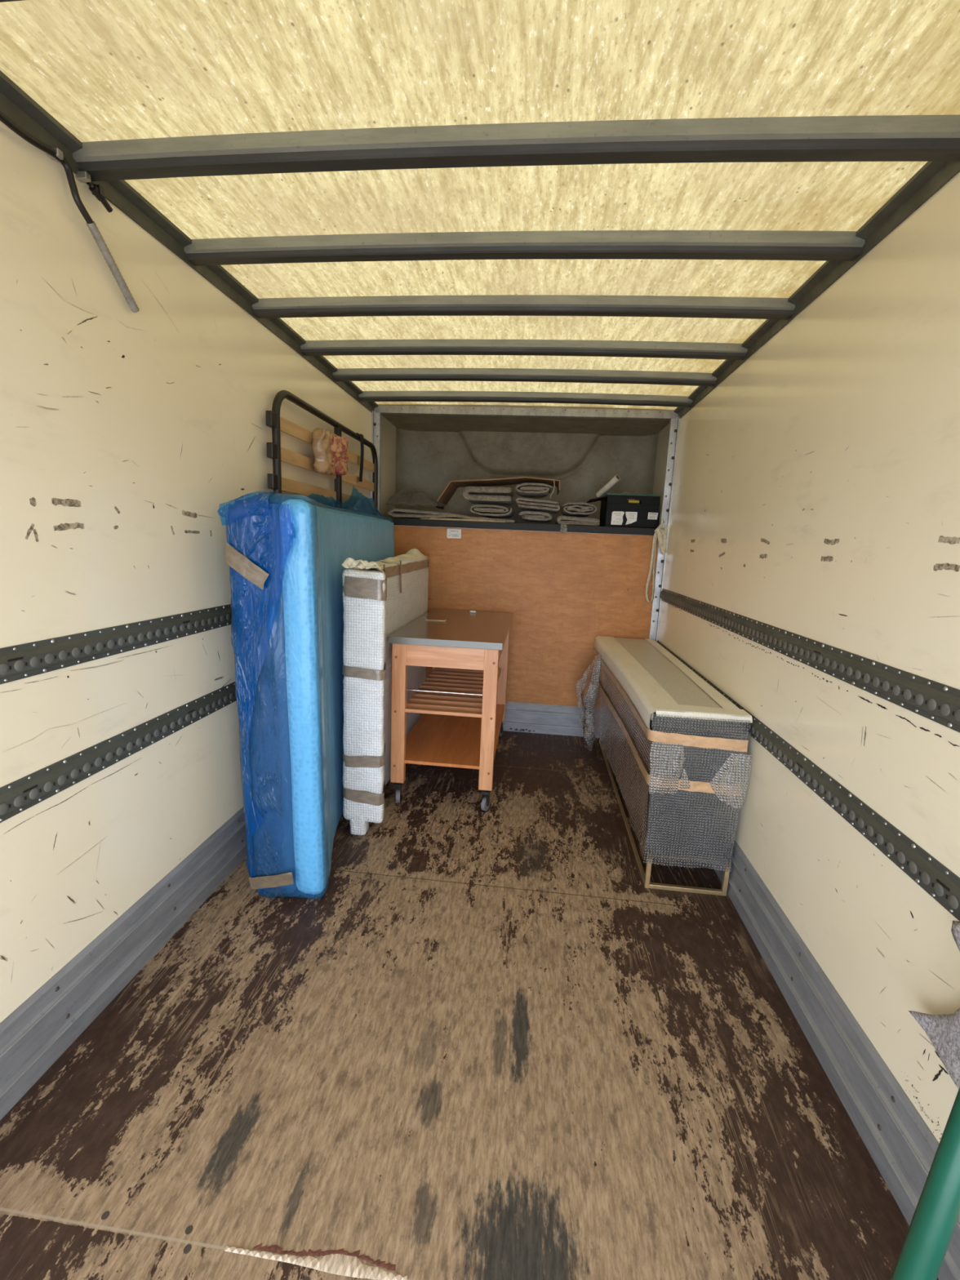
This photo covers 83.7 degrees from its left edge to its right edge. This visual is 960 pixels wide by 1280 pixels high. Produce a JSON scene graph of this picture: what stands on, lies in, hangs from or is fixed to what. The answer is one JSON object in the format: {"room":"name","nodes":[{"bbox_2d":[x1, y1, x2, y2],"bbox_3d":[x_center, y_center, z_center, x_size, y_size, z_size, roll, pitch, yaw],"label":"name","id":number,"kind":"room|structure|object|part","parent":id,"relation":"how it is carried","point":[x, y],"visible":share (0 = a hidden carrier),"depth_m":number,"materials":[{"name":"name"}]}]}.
{"room":"moving truck interior","nodes":[
{"label":"moving truck interior","id":0,"kind":"room"},
{"bbox_2d":[0,120,395,1022],"bbox_3d":[-0.954,-0.206,2.132,0.031,2.295,4.950,3,10,5],"label":"wall","id":1,"kind":"structure","parent":0,"point":[127,437],"depth_m":1.46,"materials":[{"name":"beige paint"}]},
{"bbox_2d":[0,0,23,2],"bbox_3d":[-0.013,-1.019,0.775,1.996,0.059,0.058,3,10,5],"label":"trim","id":2,"kind":"structure","parent":1,"relation":"attached to","point":[1,1],"depth_m":0.88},
{"bbox_2d":[0,111,139,312],"bbox_3d":[-1.033,-0.860,0.546,0.034,0.252,1.854,3,10,5],"label":"cable","id":3,"kind":"object","parent":1,"relation":"attached to","point":[55,153],"visible":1,"depth_m":1.28,"materials":[{"name":"plastic"}]},
{"bbox_2d":[86,182,112,212],"bbox_3d":[-0.941,-1.100,1.330,0.023,0.041,0.064,3,10,5],"label":"connector","id":4,"kind":"object","parent":3,"relation":"attached to","point":[97,190],"visible":1,"depth_m":1.32,"materials":[{"name":"black plastic"}]},
{"bbox_2d":[0,602,239,684],"bbox_3d":[-0.974,-0.049,1.770,0.018,0.078,4.082,3,10,5],"label":"rail","id":5,"kind":"object","parent":1,"relation":"attached to","point":[17,662],"visible":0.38,"depth_m":1.42,"materials":[{"name":"metal"}]},
{"bbox_2d":[0,678,244,822],"bbox_3d":[-0.986,0.253,1.825,0.018,0.078,4.082,3,10,5],"label":"rail","id":6,"kind":"object","parent":1,"relation":"attached to","point":[16,797],"visible":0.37,"depth_m":1.45,"materials":[{"name":"metal"}]},
{"bbox_2d":[0,800,253,1120],"bbox_3d":[-1.010,0.854,1.933,0.022,0.217,4.182,3,10,5],"label":"baseboard","id":7,"kind":"structure","parent":1,"relation":"attached to","point":[33,1037],"depth_m":1.50,"materials":[{"name":"grey metal"}]},
{"bbox_2d":[0,70,377,412],"bbox_3d":[-0.917,-1.190,1.562,0.034,0.056,4.182,3,10,5],"label":"trim","id":8,"kind":"structure","parent":1,"relation":"attached to","point":[15,104],"depth_m":1.48,"materials":[{"name":"grey metal"}]},
{"bbox_2d":[371,410,382,515],"bbox_3d":[-0.740,-0.467,3.799,0.048,2.172,0.075,3,10,5],"label":"trim","id":9,"kind":"structure","parent":1,"relation":"attached to","point":[376,418],"depth_m":3.64,"materials":[{"name":"metal"}]},
{"bbox_2d":[72,115,959,181],"bbox_3d":[0.031,-1.093,1.194,1.996,0.059,0.058,3,10,5],"label":"roof beam","id":10,"kind":"structure","parent":1,"relation":"attached to","point":[882,138],"depth_m":1.17,"materials":[{"name":"grey metal"}]},
{"bbox_2d":[252,294,795,319],"bbox_3d":[0.115,-1.234,1.988,1.996,0.059,0.058,3,10,5],"label":"roof beam","id":11,"kind":"structure","parent":1,"relation":"attached to","point":[712,307],"depth_m":1.96,"materials":[{"name":"grey metal"}]},
{"bbox_2d":[300,339,747,359],"bbox_3d":[0.160,-1.309,2.409,1.996,0.059,0.058,3,10,5],"label":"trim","id":12,"kind":"structure","parent":1,"relation":"attached to","point":[667,349],"depth_m":2.39,"materials":[{"name":"grey metal"}]},
{"bbox_2d":[183,230,865,266],"bbox_3d":[0.073,-1.164,1.591,1.996,0.059,0.058,3,10,5],"label":"roof beam","id":13,"kind":"structure","parent":1,"relation":"attached to","point":[764,245],"depth_m":1.57,"materials":[{"name":"grey metal"}]},
{"bbox_2d":[333,368,716,386],"bbox_3d":[0.201,-1.378,2.800,1.996,0.059,0.058,3,10,5],"label":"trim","id":14,"kind":"structure","parent":1,"relation":"attached to","point":[523,375],"depth_m":2.78,"materials":[{"name":"grey metal"}]},
{"bbox_2d":[358,391,692,407],"bbox_3d":[0.246,-1.452,3.218,1.996,0.059,0.058,3,10,5],"label":"trim","id":15,"kind":"structure","parent":1,"relation":"attached to","point":[366,396],"depth_m":3.20,"materials":[{"name":"grey metal"}]},
{"bbox_2d":[0,730,938,1279],"bbox_3d":[-0.031,1.031,1.871,2.000,0.034,4.202,3,10,5],"label":"floor","id":16,"kind":"structure","parent":0,"point":[487,1050],"depth_m":1.32,"materials":[{"name":"brown wood"}]},
{"bbox_2d":[222,490,394,899],"bbox_3d":[-0.717,0.014,2.697,0.352,1.626,1.807,2,10,-1],"label":"mattress","id":17,"kind":"object","parent":16,"relation":"on","point":[286,558],"visible":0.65,"depth_m":1.90,"materials":[{"name":"blue plastic"}]},
{"bbox_2d":[265,390,377,515],"bbox_3d":[-0.806,-0.217,3.030,0.049,1.947,1.468,3,10,5],"label":"bed base","id":18,"kind":"object","parent":16,"relation":"on","point":[277,424],"visible":0.3,"depth_m":2.53,"materials":[{"name":"metal"}]},
{"bbox_2d":[311,427,348,475],"bbox_3d":[-0.743,-0.935,2.697,0.078,0.230,0.374,3,10,5],"label":"bag","id":19,"kind":"object","parent":18,"relation":"attached to","point":[329,449],"visible":1,"depth_m":2.60,"materials":[{"name":"plastic"}]},
{"bbox_2d":[341,548,430,835],"bbox_3d":[-0.497,0.142,2.995,0.231,1.277,1.402,3,10,2],"label":"wrapped package","id":20,"kind":"object","parent":16,"relation":"on","point":[380,597],"visible":0.83,"depth_m":2.35},
{"bbox_2d":[387,608,513,811],"bbox_3d":[-0.126,0.329,3.187,0.552,0.875,1.158,3,10,5],"label":"trolley","id":21,"kind":"object","parent":16,"relation":"on","point":[462,702],"visible":1,"depth_m":2.72,"materials":[{"name":"brown wood"}]},
{"bbox_3d":[-0.403,0.366,2.666,0.068,0.718,0.042,3,10,5],"label":"leg","id":22,"kind":"part","parent":21,"relation":"part of","materials":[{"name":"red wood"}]},
{"bbox_3d":[-0.168,0.080,2.584,0.380,0.106,0.022,3,10,5],"label":"rail","id":23,"kind":"part","parent":21,"relation":"part of","materials":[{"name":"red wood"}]},
{"bbox_2d":[404,703,504,768],"bbox_3d":[-0.135,0.527,3.214,0.508,0.016,1.099,3,10,5],"label":"shelf","id":24,"kind":"object","parent":21,"relation":"attached to","point":[435,740],"depth_m":2.97,"materials":[{"name":"brown wood"}]},
{"bbox_3d":[0.042,0.393,2.624,0.068,0.718,0.042,3,10,5],"label":"leg","id":25,"kind":"part","parent":21,"relation":"part of","materials":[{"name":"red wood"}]},
{"bbox_3d":[0.124,0.000,3.093,0.022,0.106,1.031,3,10,5],"label":"rail","id":26,"kind":"part","parent":21,"relation":"part of","materials":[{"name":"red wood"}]},
{"bbox_3d":[0.154,0.207,3.675,0.068,0.718,0.042,3,10,5],"label":"leg","id":27,"kind":"part","parent":21,"relation":"part of","materials":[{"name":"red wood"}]},
{"bbox_2d":[576,635,752,896],"bbox_3d":[0.824,0.491,2.893,0.540,0.742,1.729,3,10,5],"label":"sideboard","id":28,"kind":"object","parent":16,"relation":"on","point":[675,744],"visible":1,"depth_m":2.12,"materials":[{"name":"grey"}]},
{"bbox_3d":[0.823,0.930,2.132,0.316,0.150,0.017,3,10,5],"label":"leg frame","id":29,"kind":"part","parent":28,"relation":"part of","materials":[{"name":"gold metal"}]},
{"bbox_2d":[890,1086,959,1279],"bbox_3d":[0.707,0.672,0.767,0.382,1.137,0.041,-3,12,-27],"label":"metal pole","id":30,"kind":"object","parent":16,"relation":"on","point":[936,1215],"visible":1,"depth_m":0.76,"materials":[{"name":"green metal"}]},
{"bbox_2d":[0,0,959,409],"bbox_3d":[0.062,-1.169,1.472,2.040,0.012,4.202,3,10,5],"label":"ceiling","id":31,"kind":"structure","parent":0,"point":[104,70],"depth_m":1.13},
{"bbox_2d":[382,404,674,707],"bbox_3d":[0.272,-0.510,4.083,2.000,2.240,0.768,3,10,5],"label":"wall","id":32,"kind":"structure","parent":0,"point":[565,591],"depth_m":3.77,"materials":[{"name":"brown wood"}]},
{"bbox_2d":[446,528,461,538],"bbox_3d":[-0.179,-0.733,3.698,0.098,0.064,0.001,3,10,5],"label":"paper note","id":33,"kind":"object","parent":32,"relation":"attached to","point":[451,533],"visible":1,"depth_m":3.70,"materials":[{"name":"grey paper"}]},
{"bbox_2d":[389,518,656,535],"bbox_3d":[0.282,-0.833,3.993,1.998,0.047,0.732,3,10,5],"label":"shelf","id":34,"kind":"object","parent":32,"relation":"on","point":[397,522],"visible":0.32,"depth_m":3.63,"materials":[{"name":"black metal"}]},
{"bbox_2d":[386,508,515,523],"bbox_3d":[-0.198,-0.886,3.830,0.903,0.070,0.232,3,10,5],"label":"blanket","id":35,"kind":"object","parent":34,"relation":"on","point":[397,513],"visible":0.8,"depth_m":3.74,"materials":[{"name":"grey fabric"}]},
{"bbox_2d":[386,486,444,509],"bbox_3d":[-0.462,-1.043,3.959,0.364,0.154,0.428,3,10,5],"label":"blanket","id":36,"kind":"object","parent":35,"relation":"on","point":[410,497],"visible":0.98,"depth_m":3.82,"materials":[{"name":"fabric"}]},
{"bbox_2d":[470,504,513,518],"bbox_3d":[0.092,-0.931,3.891,0.297,0.077,0.337,3,10,5],"label":"folded blanket","id":37,"kind":"object","parent":35,"relation":"on","point":[483,510],"visible":1,"depth_m":3.74,"materials":[{"name":"grey fabric"}]},
{"bbox_2d":[462,486,513,505],"bbox_3d":[0.063,-1.046,3.884,0.344,0.102,0.337,3,10,5],"label":"folded blanket","id":38,"kind":"object","parent":37,"relation":"on","point":[475,495],"visible":1,"depth_m":3.73,"materials":[{"name":"grey fabric"}]},
{"bbox_2d":[420,518,505,522],"bbox_3d":[-0.118,-0.826,3.703,0.590,0.006,0.030,3,10,5],"label":"cardboard sheet","id":39,"kind":"object","parent":34,"relation":"on","point":[420,518],"visible":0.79,"depth_m":3.69,"materials":[{"name":"cardboard"}]},
{"bbox_2d":[430,517,493,520],"bbox_3d":[-0.127,-0.834,3.707,0.440,0.006,0.020,3,10,6],"label":"cardboard sheet","id":40,"kind":"object","parent":39,"relation":"on","point":[430,517],"visible":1,"depth_m":3.70,"materials":[{"name":"brown cardboard"}]},
{"bbox_2d":[519,511,551,522],"bbox_3d":[0.397,-0.886,3.857,0.231,0.064,0.335,3,10,5],"label":"folded blanket","id":41,"kind":"object","parent":34,"relation":"on","point":[531,516],"visible":1,"depth_m":3.70,"materials":[{"name":"grey fabric"}]},
{"bbox_2d":[515,497,560,513],"bbox_3d":[0.419,-0.966,3.860,0.317,0.083,0.337,3,10,5],"label":"folded blanket","id":42,"kind":"object","parent":41,"relation":"on","point":[524,504],"visible":0.99,"depth_m":3.71,"materials":[{"name":"grey fabric"}]},
{"bbox_2d":[515,482,551,497],"bbox_3d":[0.387,-1.077,3.860,0.256,0.073,0.345,3,10,5],"label":"folded blanket","id":43,"kind":"object","parent":42,"relation":"on","point":[526,489],"visible":1,"depth_m":3.70,"materials":[{"name":"grey fabric"}]},
{"bbox_2d":[436,476,559,505],"bbox_3d":[0.144,-1.076,3.905,0.856,0.189,0.370,3,10,5],"label":"cardboard box","id":44,"kind":"object","parent":43,"relation":"on","point":[452,486],"visible":0.97,"depth_m":3.85,"materials":[{"name":"brown cardboard"}]},
{"bbox_2d":[560,523,567,533],"bbox_3d":[0.563,-0.749,3.597,0.049,0.067,0.012,3,10,5],"label":"scrap","id":45,"kind":"object","parent":34,"relation":"hanging from","point":[563,529],"visible":1,"depth_m":3.60,"materials":[{"name":"beige paper"}]},
{"bbox_2d":[555,515,599,525],"bbox_3d":[0.693,-0.849,3.843,0.296,0.062,0.334,3,10,5],"label":"folded blanket","id":46,"kind":"object","parent":34,"relation":"on","point":[568,520],"visible":0.79,"depth_m":3.69,"materials":[{"name":"grey fabric"}]},
{"bbox_2d":[560,502,596,517],"bbox_3d":[0.700,-0.935,3.852,0.240,0.084,0.346,3,10,5],"label":"folded blanket","id":47,"kind":"object","parent":46,"relation":"on","point":[580,509],"visible":1,"depth_m":3.69,"materials":[{"name":"grey fabric"}]},
{"bbox_2d":[586,493,660,528],"bbox_3d":[0.990,-0.905,3.798,0.457,0.221,0.394,3,10,5],"label":"crate","id":48,"kind":"object","parent":34,"relation":"on","point":[615,511],"visible":0.93,"depth_m":3.61,"materials":[{"name":"black plastic"}]},
{"bbox_2d":[595,475,620,497],"bbox_3d":[0.888,-1.065,3.723,0.045,0.148,0.189,-5,13,-35],"label":"pipe","id":49,"kind":"object","parent":48,"relation":"on","point":[613,481],"visible":0.95,"depth_m":3.70,"materials":[{"name":"white plastic"}]},
{"bbox_2d":[622,491,637,502],"bbox_3d":[1.022,-0.996,3.728,0.127,0.074,0.066,3,10,5],"label":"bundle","id":50,"kind":"object","parent":48,"relation":"in","point":[637,491],"visible":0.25,"depth_m":3.70,"materials":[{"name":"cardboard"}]},
{"bbox_3d":[1.034,-0.848,3.637,0.090,0.156,0.027,3,10,5],"label":"box","id":51,"kind":"object","parent":48,"relation":"in","visible":0},
{"bbox_2d":[627,499,639,503],"bbox_3d":[1.037,-0.934,3.616,0.071,0.024,0.022,3,10,4],"label":"handle","id":52,"kind":"object","parent":51,"relation":"on","point":[633,501],"visible":1,"depth_m":3.61,"materials":[{"name":"gold metal"}]},
{"bbox_2d":[373,404,678,420],"bbox_3d":[0.277,-1.497,3.523,2.000,0.049,0.046,3,10,5],"label":"trim","id":53,"kind":"structure","parent":32,"relation":"attached to","point":[386,410],"depth_m":3.51,"materials":[{"name":"metal"}]},
{"bbox_2d":[502,701,604,737],"bbox_3d":[0.188,0.553,3.877,1.960,0.217,0.022,3,10,5],"label":"baseboard","id":54,"kind":"structure","parent":32,"relation":"attached to","point":[563,720],"depth_m":3.85,"materials":[{"name":"grey metal"}]},
{"bbox_2d":[652,172,959,1142],"bbox_3d":[1.063,-0.085,1.940,0.031,2.295,4.950,3,10,5],"label":"wall","id":55,"kind":"structure","parent":0,"point":[815,496],"depth_m":1.43,"materials":[{"name":"beige paint"}]},
{"bbox_2d":[645,519,668,602],"bbox_3d":[1.171,-0.519,3.544,0.111,0.548,0.036,3,10,5],"label":"strap","id":56,"kind":"object","parent":55,"relation":"hanging from","point":[660,532],"visible":1,"depth_m":3.52,"materials":[{"name":"beige fabric"}]},
{"bbox_2d":[648,417,679,641],"bbox_3d":[1.199,-0.351,3.614,0.048,2.172,0.075,3,10,5],"label":"trim","id":57,"kind":"structure","parent":55,"relation":"attached to","point":[673,428],"depth_m":3.51,"materials":[{"name":"metal"}]},
{"bbox_2d":[657,640,959,921],"bbox_3d":[0.982,0.393,1.641,0.018,0.077,4.082,3,10,5],"label":"rail","id":58,"kind":"object","parent":55,"relation":"attached to","point":[933,877],"visible":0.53,"depth_m":1.31,"materials":[{"name":"metal"}]},
{"bbox_2d":[908,920,959,1088],"bbox_3d":[0.824,0.716,0.746,0.066,0.311,0.686,3,10,5],"label":"blanket","id":59,"kind":"object","parent":58,"relation":"hanging from","point":[943,1031],"visible":1,"depth_m":0.98,"materials":[{"name":"grey fabric"}]},
{"bbox_2d":[659,588,959,733],"bbox_3d":[0.997,0.049,1.579,0.018,0.081,4.082,3,10,5],"label":"rail","id":60,"kind":"object","parent":55,"relation":"attached to","point":[940,703],"visible":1,"depth_m":1.43,"materials":[{"name":"metal"}]},
{"bbox_2d":[674,161,959,418],"bbox_3d":[1.037,-1.073,1.376,0.034,0.056,4.182,3,10,5],"label":"trim","id":61,"kind":"structure","parent":55,"relation":"attached to","point":[932,176],"depth_m":1.46,"materials":[{"name":"grey metal"}]},
{"bbox_2d":[711,833,959,1279],"bbox_3d":[0.956,0.972,1.746,0.022,0.217,4.182,3,10,5],"label":"baseboard","id":62,"kind":"structure","parent":55,"relation":"attached to","point":[902,1146],"depth_m":1.33,"materials":[{"name":"grey metal"}]}
]}

